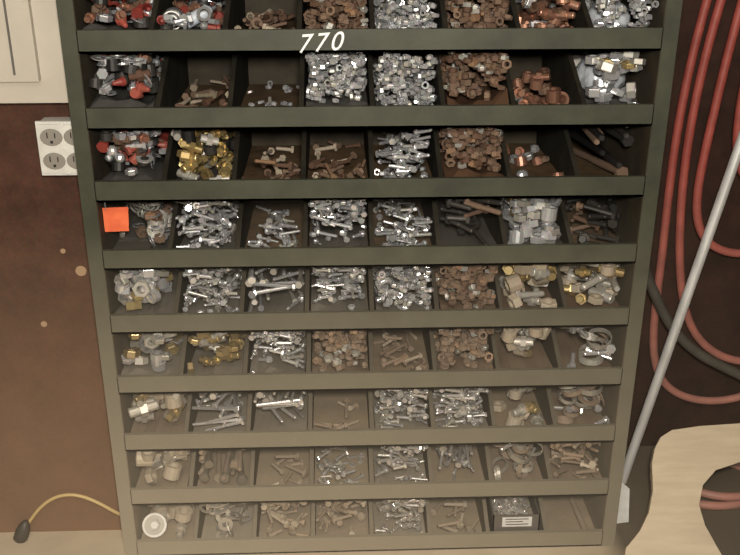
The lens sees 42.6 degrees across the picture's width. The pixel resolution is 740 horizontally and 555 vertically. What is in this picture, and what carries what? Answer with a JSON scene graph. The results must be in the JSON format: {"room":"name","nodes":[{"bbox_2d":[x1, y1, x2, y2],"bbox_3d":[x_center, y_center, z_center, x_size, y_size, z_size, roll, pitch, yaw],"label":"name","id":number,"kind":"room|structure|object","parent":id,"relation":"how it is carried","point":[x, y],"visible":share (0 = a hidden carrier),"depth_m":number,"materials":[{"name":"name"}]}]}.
{"room":"workshop","nodes":[
{"label":"workshop","id":0,"kind":"room"},
{"bbox_2d":[0,103,121,532],"bbox_3d":[-1.322,-0.745,1.358,1.764,2.500,0.338,-1,23,-2],"label":"wall","id":1,"kind":"structure","parent":0,"point":[55,439],"depth_m":1.58,"materials":[{"name":"brown paint"}]},
{"bbox_2d":[0,0,67,102],"bbox_3d":[-0.723,-0.539,1.253,0.588,0.620,0.065,-1,23,-2],"label":"box","id":2,"kind":"object","parent":1,"relation":"attached to","point":[32,70],"visible":0.78,"depth_m":1.34,"materials":[{"name":"beige metal"}]},
{"bbox_2d":[35,117,76,174],"bbox_3d":[-0.451,-0.198,1.421,0.078,0.082,0.046,-1,23,-2],"label":"electrical outlet box","id":3,"kind":"object","parent":1,"relation":"attached to","point":[54,134],"visible":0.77,"depth_m":1.40,"materials":[{"name":"white plastic"}]},
{"bbox_2d":[0,446,739,554],"bbox_3d":[0.051,1.036,0.502,4.400,0.100,3.412,-1,23,-2],"label":"floor","id":4,"kind":"structure","parent":0,"point":[723,526],"depth_m":1.70,"materials":[{"name":"concrete"}]},
{"bbox_2d":[13,493,119,543],"bbox_3d":[-0.497,0.425,1.707,0.285,0.104,0.032,-5,24,-11],"label":"extension cord","id":5,"kind":"object","parent":4,"relation":"on","point":[22,532],"visible":0.82,"depth_m":1.69,"materials":[{"name":"yellow rubber"}]},
{"bbox_2d":[56,0,682,554],"bbox_3d":[-0.002,-0.032,1.614,0.860,0.991,0.302,-1,23,-2],"label":"shelving unit","id":6,"kind":"object","parent":4,"relation":"on","point":[251,58],"visible":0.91,"depth_m":1.50,"materials":[{"name":"green paint"}]},
{"bbox_2d":[102,202,128,231],"bbox_3d":[-0.383,-0.094,1.434,0.038,0.053,0.002,-1,23,-2],"label":"paper tag","id":7,"kind":"object","parent":6,"relation":"attached to","point":[116,219],"visible":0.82,"depth_m":1.44,"materials":[{"name":"paper"}]},
{"bbox_2d":[82,0,153,29],"bbox_3d":[-0.360,-0.418,1.436,0.093,0.097,0.284,-1,23,-2],"label":"pile","id":8,"kind":"object","parent":6,"relation":"in","point":[127,14],"visible":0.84,"depth_m":1.32,"materials":[{"name":"red metal"}]},
{"bbox_2d":[89,53,164,106],"bbox_3d":[-0.360,-0.318,1.479,0.092,0.097,0.283,-1,23,-2],"label":"pile","id":9,"kind":"object","parent":6,"relation":"in","point":[133,79],"visible":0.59,"depth_m":1.36,"materials":[{"name":"silver metal"}]},
{"bbox_2d":[96,130,169,179],"bbox_3d":[-0.361,-0.219,1.521,0.093,0.097,0.284,-1,23,-2],"label":"pile","id":10,"kind":"object","parent":6,"relation":"in","point":[134,154],"visible":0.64,"depth_m":1.41,"materials":[{"name":"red metal"}]},
{"bbox_2d":[113,202,173,248],"bbox_3d":[-0.360,-0.117,1.565,0.092,0.092,0.284,-1,23,-2],"label":"pile","id":11,"kind":"object","parent":6,"relation":"in","point":[149,228],"visible":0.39,"depth_m":1.51,"materials":[{"name":"metal"}]},
{"bbox_2d":[114,269,178,313],"bbox_3d":[-0.360,-0.017,1.601,0.092,0.097,0.270,-1,23,-2],"label":"pile","id":12,"kind":"object","parent":6,"relation":"in","point":[153,290],"visible":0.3,"depth_m":1.49,"materials":[{"name":"metal"}]},
{"bbox_2d":[121,333,183,374],"bbox_3d":[-0.360,0.090,1.627,0.093,0.097,0.233,-1,23,-2],"label":"pile","id":13,"kind":"object","parent":6,"relation":"in","point":[148,353],"visible":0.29,"depth_m":1.54,"materials":[{"name":"metal"}]},
{"bbox_2d":[128,393,187,432],"bbox_3d":[-0.360,0.195,1.658,0.092,0.096,0.206,-1,23,-2],"label":"pile","id":14,"kind":"object","parent":6,"relation":"in","point":[166,412],"visible":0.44,"depth_m":1.59,"materials":[{"name":"metal"}]},
{"bbox_2d":[135,450,191,486],"bbox_3d":[-0.359,0.299,1.690,0.092,0.097,0.185,-1,23,-2],"label":"pile","id":15,"kind":"object","parent":6,"relation":"in","point":[171,468],"visible":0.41,"depth_m":1.63,"materials":[{"name":"metal"}]},
{"bbox_2d":[141,504,195,538],"bbox_3d":[-0.359,0.402,1.725,0.091,0.096,0.168,-1,23,-2],"label":"pile","id":16,"kind":"object","parent":6,"relation":"in","point":[180,518],"visible":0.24,"depth_m":1.69,"materials":[{"name":"metal"}]},
{"bbox_2d":[142,513,167,537],"bbox_3d":[-0.378,0.434,1.666,0.044,0.040,0.035,-1,23,-2],"label":"lid","id":17,"kind":"object","parent":16,"relation":"on","point":[154,525],"visible":1,"depth_m":1.66,"materials":[{"name":"white plastic"}]},
{"bbox_2d":[157,0,225,28],"bbox_3d":[-0.258,-0.419,1.440,0.092,0.097,0.284,-1,23,-2],"label":"pile","id":18,"kind":"object","parent":6,"relation":"in","point":[214,20],"visible":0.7,"depth_m":1.32,"materials":[{"name":"silver metal"}]},
{"bbox_2d":[163,7,183,28],"bbox_3d":[-0.282,-0.370,1.363,0.032,0.032,0.023,-1,23,-2],"label":"spool","id":19,"kind":"object","parent":18,"relation":"on","point":[174,11],"visible":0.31,"depth_m":1.35,"materials":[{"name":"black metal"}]},
{"bbox_2d":[188,4,216,28],"bbox_3d":[-0.245,-0.376,1.367,0.052,0.033,0.019,-9,25,-20],"label":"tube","id":20,"kind":"object","parent":18,"relation":"on","point":[204,13],"visible":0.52,"depth_m":1.36,"materials":[{"name":"grey metal"}]},
{"bbox_2d":[175,76,229,106],"bbox_3d":[-0.254,-0.289,1.495,0.085,0.030,0.250,-1,23,-2],"label":"pile","id":21,"kind":"object","parent":6,"relation":"in","point":[205,97],"visible":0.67,"depth_m":1.46,"materials":[{"name":"metal"}]},
{"bbox_2d":[171,129,235,179],"bbox_3d":[-0.258,-0.220,1.525,0.091,0.096,0.283,-1,23,-2],"label":"pile","id":22,"kind":"object","parent":6,"relation":"in","point":[208,153],"visible":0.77,"depth_m":1.42,"materials":[{"name":"metal"}]},
{"bbox_2d":[175,201,238,247],"bbox_3d":[-0.258,-0.120,1.567,0.092,0.097,0.283,-1,23,-2],"label":"bolts","id":23,"kind":"object","parent":6,"relation":"in","point":[213,224],"visible":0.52,"depth_m":1.47,"materials":[{"name":"metal"}]},
{"bbox_2d":[182,268,241,312],"bbox_3d":[-0.258,-0.018,1.604,0.093,0.097,0.271,-1,23,-2],"label":"bolts","id":24,"kind":"object","parent":6,"relation":"in","point":[209,290],"visible":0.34,"depth_m":1.51,"materials":[{"name":"metal"}]},
{"bbox_2d":[187,332,244,373],"bbox_3d":[-0.258,0.089,1.630,0.090,0.097,0.234,-1,23,-2],"label":"pile","id":25,"kind":"object","parent":6,"relation":"in","point":[215,352],"visible":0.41,"depth_m":1.55,"materials":[{"name":"metal"}]},
{"bbox_2d":[192,392,247,431],"bbox_3d":[-0.257,0.194,1.660,0.092,0.097,0.207,-1,23,-2],"label":"bolts","id":26,"kind":"object","parent":6,"relation":"in","point":[224,411],"visible":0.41,"depth_m":1.61,"materials":[{"name":"metal"}]},
{"bbox_2d":[197,449,250,485],"bbox_3d":[-0.257,0.298,1.693,0.090,0.096,0.185,-1,23,-2],"label":"bolts","id":27,"kind":"object","parent":6,"relation":"in","point":[223,467],"visible":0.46,"depth_m":1.65,"materials":[{"name":"metal"}]},
{"bbox_2d":[199,503,253,537],"bbox_3d":[-0.257,0.401,1.728,0.092,0.097,0.170,-1,23,-2],"label":"pile","id":28,"kind":"object","parent":6,"relation":"in","point":[222,520],"visible":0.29,"depth_m":1.70,"materials":[{"name":"metal"}]},
{"bbox_2d":[234,8,294,28],"bbox_3d":[-0.156,-0.392,1.454,0.089,0.036,0.280,-1,23,-2],"label":"pile","id":29,"kind":"object","parent":6,"relation":"in","point":[255,20],"visible":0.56,"depth_m":1.47,"materials":[{"name":"metal"}]},
{"bbox_2d":[241,146,300,178],"bbox_3d":[-0.144,-0.189,1.516,0.080,0.047,0.245,4,23,8],"label":"pile","id":30,"kind":"object","parent":6,"relation":"in","point":[293,169],"visible":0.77,"depth_m":1.49,"materials":[{"name":"metal"}]},
{"bbox_2d":[247,80,298,105],"bbox_3d":[-0.154,-0.279,1.491,0.091,0.016,0.259,-1,23,-2],"label":"nuts","id":31,"kind":"object","parent":6,"relation":"in","point":[286,88],"visible":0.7,"depth_m":1.49,"materials":[{"name":"metal"}]},
{"bbox_2d":[247,205,299,246],"bbox_3d":[-0.154,-0.096,1.559,0.085,0.059,0.240,-1,23,-2],"label":"bolts","id":32,"kind":"object","parent":6,"relation":"in","point":[276,228],"visible":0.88,"depth_m":1.52,"materials":[{"name":"metal"}]},
{"bbox_2d":[245,267,304,311],"bbox_3d":[-0.155,-0.020,1.608,0.092,0.097,0.270,-1,23,-2],"label":"bolts","id":33,"kind":"object","parent":6,"relation":"in","point":[274,289],"visible":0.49,"depth_m":1.54,"materials":[{"name":"metal"}]},
{"bbox_2d":[248,331,306,372],"bbox_3d":[-0.155,0.087,1.634,0.093,0.097,0.234,-1,23,-2],"label":"bolts","id":34,"kind":"object","parent":6,"relation":"in","point":[276,351],"visible":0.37,"depth_m":1.55,"materials":[{"name":"metal"}]},
{"bbox_2d":[253,391,307,429],"bbox_3d":[-0.154,0.192,1.664,0.091,0.097,0.206,-1,23,-2],"label":"bolts","id":35,"kind":"object","parent":6,"relation":"in","point":[281,410],"visible":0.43,"depth_m":1.62,"materials":[{"name":"metal"}]},
{"bbox_2d":[259,502,310,536],"bbox_3d":[-0.155,0.399,1.732,0.091,0.097,0.170,-1,23,-2],"label":"pile","id":36,"kind":"object","parent":6,"relation":"in","point":[278,518],"visible":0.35,"depth_m":1.70,"materials":[{"name":"metal"}]},
{"bbox_2d":[271,448,307,484],"bbox_3d":[-0.133,0.322,1.701,0.066,0.045,0.192,6,24,14],"label":"pile","id":37,"kind":"object","parent":6,"relation":"in","point":[290,457],"visible":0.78,"depth_m":1.67,"materials":[{"name":"metal"}]},
{"bbox_2d":[303,0,368,28],"bbox_3d":[-0.053,-0.422,1.447,0.092,0.097,0.284,-1,23,-2],"label":"pile","id":38,"kind":"object","parent":6,"relation":"in","point":[325,14],"visible":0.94,"depth_m":1.33,"materials":[{"name":"metal"}]},
{"bbox_2d":[305,52,367,105],"bbox_3d":[-0.052,-0.322,1.489,0.092,0.097,0.283,-1,23,-2],"label":"nuts","id":39,"kind":"object","parent":6,"relation":"in","point":[335,78],"visible":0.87,"depth_m":1.37,"materials":[{"name":"metal"}]},
{"bbox_2d":[314,398,359,428],"bbox_3d":[-0.056,0.223,1.679,0.082,0.030,0.201,-1,23,-2],"label":"pile","id":40,"kind":"object","parent":6,"relation":"in","point":[341,425],"visible":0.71,"depth_m":1.63,"materials":[{"name":"metal"}]},
{"bbox_2d":[308,199,366,246],"bbox_3d":[-0.053,-0.123,1.575,0.093,0.097,0.284,-1,23,-2],"label":"bolts","id":41,"kind":"object","parent":6,"relation":"in","point":[334,222],"visible":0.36,"depth_m":1.47,"materials":[{"name":"metal"}]},
{"bbox_2d":[309,140,365,177],"bbox_3d":[-0.053,-0.194,1.545,0.090,0.034,0.283,-1,23,-2],"label":"pile","id":42,"kind":"object","parent":6,"relation":"in","point":[337,166],"visible":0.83,"depth_m":1.49,"materials":[{"name":"metal"}]},
{"bbox_2d":[311,267,367,310],"bbox_3d":[-0.053,-0.021,1.612,0.092,0.097,0.272,-1,23,-2],"label":"bolts","id":43,"kind":"object","parent":6,"relation":"in","point":[333,288],"visible":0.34,"depth_m":1.51,"materials":[{"name":"metal"}]},
{"bbox_2d":[312,330,367,371],"bbox_3d":[-0.052,0.086,1.637,0.092,0.097,0.234,-1,23,-2],"label":"pile","id":44,"kind":"object","parent":6,"relation":"in","point":[341,350],"visible":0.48,"depth_m":1.54,"materials":[{"name":"metal"}]},
{"bbox_2d":[316,447,364,483],"bbox_3d":[-0.053,0.318,1.710,0.088,0.047,0.186,-1,23,-2],"label":"bolts","id":45,"kind":"object","parent":6,"relation":"in","point":[337,464],"visible":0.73,"depth_m":1.67,"materials":[{"name":"metal"}]},
{"bbox_2d":[316,500,367,534],"bbox_3d":[-0.052,0.398,1.735,0.092,0.097,0.170,-1,23,-2],"label":"pile","id":46,"kind":"object","parent":6,"relation":"in","point":[334,517],"visible":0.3,"depth_m":1.69,"materials":[{"name":"metal"}]},
{"bbox_2d":[372,499,425,533],"bbox_3d":[0.051,0.396,1.739,0.092,0.097,0.169,-1,23,-2],"label":"bolts","id":47,"kind":"object","parent":6,"relation":"in","point":[389,516],"visible":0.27,"depth_m":1.69,"materials":[{"name":"metal"}]},
{"bbox_2d":[372,389,428,427],"bbox_3d":[0.050,0.189,1.671,0.092,0.097,0.208,-1,23,-2],"label":"bolts","id":48,"kind":"object","parent":6,"relation":"in","point":[395,408],"visible":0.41,"depth_m":1.59,"materials":[{"name":"metal"}]},
{"bbox_2d":[372,445,428,481],"bbox_3d":[0.051,0.293,1.704,0.093,0.097,0.186,-1,23,-2],"label":"bolts","id":49,"kind":"object","parent":6,"relation":"in","point":[390,463],"visible":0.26,"depth_m":1.65,"materials":[{"name":"metal"}]},
{"bbox_2d":[373,329,428,369],"bbox_3d":[0.049,0.111,1.645,0.081,0.045,0.222,-2,23,-5],"label":"pile","id":50,"kind":"object","parent":6,"relation":"in","point":[404,358],"visible":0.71,"depth_m":1.61,"materials":[{"name":"metal"}]},
{"bbox_2d":[372,266,433,309],"bbox_3d":[0.050,-0.022,1.615,0.092,0.096,0.270,-1,23,-2],"label":"nuts","id":51,"kind":"object","parent":6,"relation":"in","point":[394,287],"visible":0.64,"depth_m":1.50,"materials":[{"name":"metal"}]},
{"bbox_2d":[374,129,431,177],"bbox_3d":[0.049,-0.221,1.533,0.092,0.093,0.279,-1,23,-2],"label":"bolts","id":52,"kind":"object","parent":6,"relation":"in","point":[403,166],"visible":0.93,"depth_m":1.44,"materials":[{"name":"metal"}]},
{"bbox_2d":[373,199,432,245],"bbox_3d":[0.051,-0.104,1.582,0.090,0.055,0.274,-1,23,-2],"label":"bolts","id":53,"kind":"object","parent":6,"relation":"in","point":[401,232],"visible":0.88,"depth_m":1.53,"materials":[{"name":"metal"}]},
{"bbox_2d":[373,52,437,104],"bbox_3d":[0.049,-0.324,1.493,0.092,0.097,0.284,-1,23,-2],"label":"nuts","id":54,"kind":"object","parent":6,"relation":"in","point":[397,81],"visible":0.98,"depth_m":1.38,"materials":[{"name":"metal"}]},
{"bbox_2d":[373,0,438,27],"bbox_3d":[0.050,-0.412,1.455,0.092,0.073,0.283,-1,23,-2],"label":"nuts","id":55,"kind":"object","parent":6,"relation":"in","point":[417,14],"visible":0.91,"depth_m":1.34,"materials":[{"name":"metal"}]},
{"bbox_2d":[430,498,479,531],"bbox_3d":[0.153,0.417,1.748,0.090,0.052,0.161,-1,23,-2],"label":"pile","id":56,"kind":"object","parent":6,"relation":"in","point":[460,524],"visible":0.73,"depth_m":1.71,"materials":[{"name":"metal"}]},
{"bbox_2d":[436,445,474,480],"bbox_3d":[0.151,0.300,1.707,0.087,0.082,0.177,-1,23,-2],"label":"bolts","id":57,"kind":"object","parent":6,"relation":"in","point":[442,449],"visible":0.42,"depth_m":1.66,"materials":[{"name":"metal"}]},
{"bbox_2d":[432,388,488,426],"bbox_3d":[0.153,0.188,1.675,0.093,0.097,0.209,-1,23,-2],"label":"bolts","id":58,"kind":"object","parent":6,"relation":"in","point":[453,407],"visible":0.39,"depth_m":1.60,"materials":[{"name":"metal"}]},
{"bbox_2d":[433,328,493,369],"bbox_3d":[0.152,0.083,1.645,0.093,0.097,0.235,-1,23,-2],"label":"pile","id":59,"kind":"object","parent":6,"relation":"in","point":[454,348],"visible":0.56,"depth_m":1.55,"materials":[{"name":"metal"}]},
{"bbox_2d":[435,265,497,308],"bbox_3d":[0.151,-0.024,1.618,0.093,0.097,0.271,-1,23,-2],"label":"pile","id":60,"kind":"object","parent":6,"relation":"in","point":[458,286],"visible":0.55,"depth_m":1.50,"materials":[{"name":"metal"}]},
{"bbox_2d":[436,198,503,244],"bbox_3d":[0.152,-0.126,1.581,0.092,0.097,0.282,-1,23,-2],"label":"bolts","id":61,"kind":"object","parent":6,"relation":"in","point":[461,221],"visible":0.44,"depth_m":1.50,"materials":[{"name":"metal"}]},
{"bbox_2d":[437,127,503,176],"bbox_3d":[0.152,-0.226,1.539,0.093,0.097,0.284,-1,23,-2],"label":"pile","id":62,"kind":"object","parent":6,"relation":"in","point":[465,151],"visible":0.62,"depth_m":1.42,"materials":[{"name":"metal"}]},
{"bbox_2d":[439,51,511,104],"bbox_3d":[0.152,-0.325,1.496,0.093,0.097,0.283,-1,23,-2],"label":"pile","id":63,"kind":"object","parent":6,"relation":"in","point":[469,78],"visible":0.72,"depth_m":1.38,"materials":[{"name":"metal"}]},
{"bbox_2d":[444,0,512,27],"bbox_3d":[0.152,-0.423,1.455,0.093,0.093,0.284,-1,23,-2],"label":"pile","id":64,"kind":"object","parent":6,"relation":"in","point":[460,13],"visible":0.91,"depth_m":1.34,"materials":[{"name":"metal"}]},
{"bbox_2d":[486,497,539,530],"bbox_3d":[0.256,0.421,1.719,0.082,0.067,0.094,-1,23,-2],"label":"box","id":65,"kind":"object","parent":6,"relation":"in","point":[504,513],"visible":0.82,"depth_m":1.69,"materials":[{"name":"black cardboard"}]},
{"bbox_2d":[488,443,542,479],"bbox_3d":[0.256,0.291,1.712,0.090,0.095,0.184,-1,23,-2],"label":"pile","id":66,"kind":"object","parent":6,"relation":"in","point":[508,461],"visible":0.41,"depth_m":1.67,"materials":[{"name":"metal"}]},
{"bbox_2d":[493,387,543,425],"bbox_3d":[0.255,0.194,1.683,0.091,0.079,0.202,-1,23,-2],"label":"fittings","id":67,"kind":"object","parent":6,"relation":"in","point":[517,416],"visible":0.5,"depth_m":1.62,"materials":[{"name":"metal"}]},
{"bbox_2d":[494,327,552,368],"bbox_3d":[0.255,0.082,1.648,0.092,0.096,0.235,-1,23,-2],"label":"fittings","id":68,"kind":"object","parent":6,"relation":"in","point":[516,347],"visible":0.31,"depth_m":1.59,"materials":[{"name":"metal"}]},
{"bbox_2d":[498,264,556,307],"bbox_3d":[0.254,-0.025,1.622,0.091,0.097,0.270,-1,23,-2],"label":"fittings","id":69,"kind":"object","parent":6,"relation":"in","point":[522,286],"visible":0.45,"depth_m":1.52,"materials":[{"name":"metal"}]},
{"bbox_2d":[500,197,562,243],"bbox_3d":[0.254,-0.127,1.586,0.092,0.096,0.284,-1,23,-2],"label":"pile","id":70,"kind":"object","parent":6,"relation":"in","point":[526,220],"visible":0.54,"depth_m":1.46,"materials":[{"name":"metal"}]},
{"bbox_2d":[506,144,563,175],"bbox_3d":[0.256,-0.190,1.542,0.088,0.030,0.251,-1,23,-2],"label":"fittings","id":71,"kind":"object","parent":6,"relation":"in","point":[515,158],"visible":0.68,"depth_m":1.56,"materials":[{"name":"metal"}]},
{"bbox_2d":[511,67,568,103],"bbox_3d":[0.254,-0.311,1.503,0.092,0.066,0.275,-1,23,-2],"label":"fittings","id":72,"kind":"object","parent":6,"relation":"in","point":[551,94],"visible":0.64,"depth_m":1.42,"materials":[{"name":"metal"}]},
{"bbox_2d":[515,0,580,27],"bbox_3d":[0.255,-0.426,1.457,0.090,0.096,0.282,-1,23,-2],"label":"fittings","id":73,"kind":"object","parent":6,"relation":"in","point":[534,13],"visible":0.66,"depth_m":1.35,"materials":[{"name":"metal"}]},
{"bbox_2d":[546,442,601,478],"bbox_3d":[0.358,0.289,1.715,0.092,0.096,0.185,-1,23,-2],"label":"pile","id":74,"kind":"object","parent":6,"relation":"in","point":[566,460],"visible":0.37,"depth_m":1.66,"materials":[{"name":"metal"}]},
{"bbox_2d":[568,496,587,528],"bbox_3d":[0.380,0.426,1.766,0.021,0.021,0.168,-2,23,-5],"label":"rod","id":75,"kind":"object","parent":6,"relation":"in","point":[576,510],"visible":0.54,"depth_m":1.74,"materials":[{"name":"black metal"}]},
{"bbox_2d":[550,386,609,424],"bbox_3d":[0.358,0.185,1.682,0.093,0.097,0.206,-1,23,-2],"label":"pile","id":76,"kind":"object","parent":6,"relation":"in","point":[572,404],"visible":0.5,"depth_m":1.62,"materials":[{"name":"metal"}]},
{"bbox_2d":[554,327,615,367],"bbox_3d":[0.358,0.081,1.652,0.093,0.096,0.234,-1,23,-2],"label":"pile","id":77,"kind":"object","parent":6,"relation":"in","point":[578,346],"visible":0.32,"depth_m":1.59,"materials":[{"name":"metal"}]},
{"bbox_2d":[559,263,624,306],"bbox_3d":[0.357,-0.026,1.626,0.091,0.096,0.270,-1,23,-2],"label":"fittings","id":78,"kind":"object","parent":6,"relation":"in","point":[585,285],"visible":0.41,"depth_m":1.54,"materials":[{"name":"metal"}]},
{"bbox_2d":[563,197,621,242],"bbox_3d":[0.358,-0.116,1.581,0.091,0.080,0.259,-1,23,-2],"label":"bolts","id":79,"kind":"object","parent":6,"relation":"in","point":[608,215],"visible":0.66,"depth_m":1.53,"materials":[{"name":"metal"}]},
{"bbox_2d":[568,126,633,174],"bbox_3d":[0.360,-0.227,1.542,0.078,0.096,0.246,-3,23,-7],"label":"bundle","id":80,"kind":"object","parent":6,"relation":"in","point":[590,137],"visible":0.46,"depth_m":1.48,"materials":[{"name":"black metal"}]},
{"bbox_2d":[572,51,645,103],"bbox_3d":[0.357,-0.328,1.503,0.093,0.097,0.284,-1,23,-2],"label":"pile","id":81,"kind":"object","parent":6,"relation":"in","point":[608,64],"visible":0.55,"depth_m":1.39,"materials":[{"name":"metal"}]},
{"bbox_2d":[576,53,625,90],"bbox_3d":[0.362,-0.323,1.492,0.078,0.055,0.092,-1,23,-2],"label":"bag","id":82,"kind":"object","parent":81,"relation":"on","point":[586,74],"visible":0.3,"depth_m":1.47,"materials":[{"name":"grey"}]},
{"bbox_2d":[585,0,658,26],"bbox_3d":[0.357,-0.427,1.460,0.093,0.097,0.283,-1,23,-2],"label":"nuts","id":83,"kind":"object","parent":6,"relation":"in","point":[636,5],"visible":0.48,"depth_m":1.34,"materials":[{"name":"metal"}]},
{"bbox_2d":[588,1,630,26],"bbox_3d":[0.359,-0.396,1.425,0.068,0.040,0.076,-1,23,-2],"label":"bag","id":84,"kind":"object","parent":83,"relation":"on","point":[625,17],"visible":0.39,"depth_m":1.40,"materials":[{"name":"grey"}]},
{"bbox_2d":[617,482,629,522],"bbox_3d":[0.454,0.401,1.721,0.040,0.109,0.002,-1,23,-2],"label":"paper tag","id":85,"kind":"object","parent":4,"relation":"on","point":[623,512],"visible":0.46,"depth_m":1.73,"materials":[{"name":"white paper"}]},
{"bbox_2d":[623,423,739,554],"bbox_3d":[0.617,0.378,1.707,0.357,0.163,0.185,-1,23,-2],"label":"board","id":86,"kind":"object","parent":4,"relation":"on","point":[683,460],"visible":1,"depth_m":1.70,"materials":[{"name":"beige wood"}]},
{"bbox_2d":[627,0,739,445],"bbox_3d":[0.872,-0.822,1.543,2.636,2.500,0.100,-1,23,-2],"label":"wall","id":87,"kind":"structure","parent":0,"point":[714,307],"depth_m":1.83,"materials":[{"name":"brown paint"}]},
{"bbox_2d":[622,131,739,483],"bbox_3d":[0.672,-0.355,1.605,0.392,1.593,0.024,-8,24,-18],"label":"conduit pipe","id":88,"kind":"object","parent":87,"relation":"attached to","point":[734,160],"visible":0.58,"depth_m":1.74,"materials":[{"name":"grey metal"}]},
{"bbox_2d":[647,264,739,379],"bbox_3d":[0.870,-0.218,1.655,0.851,1.299,0.031,0,23,-1],"label":"hose","id":89,"kind":"object","parent":87,"relation":"attached to","point":[683,340],"visible":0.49,"depth_m":1.78,"materials":[{"name":"black rubber"}]},
{"bbox_2d":[649,0,739,509],"bbox_3d":[0.896,-0.290,1.597,0.701,1.480,0.223,-1,23,-2],"label":"air hose","id":90,"kind":"object","parent":87,"relation":"attached to","point":[729,501],"visible":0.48,"depth_m":1.71,"materials":[{"name":"red rubber"}]}
]}

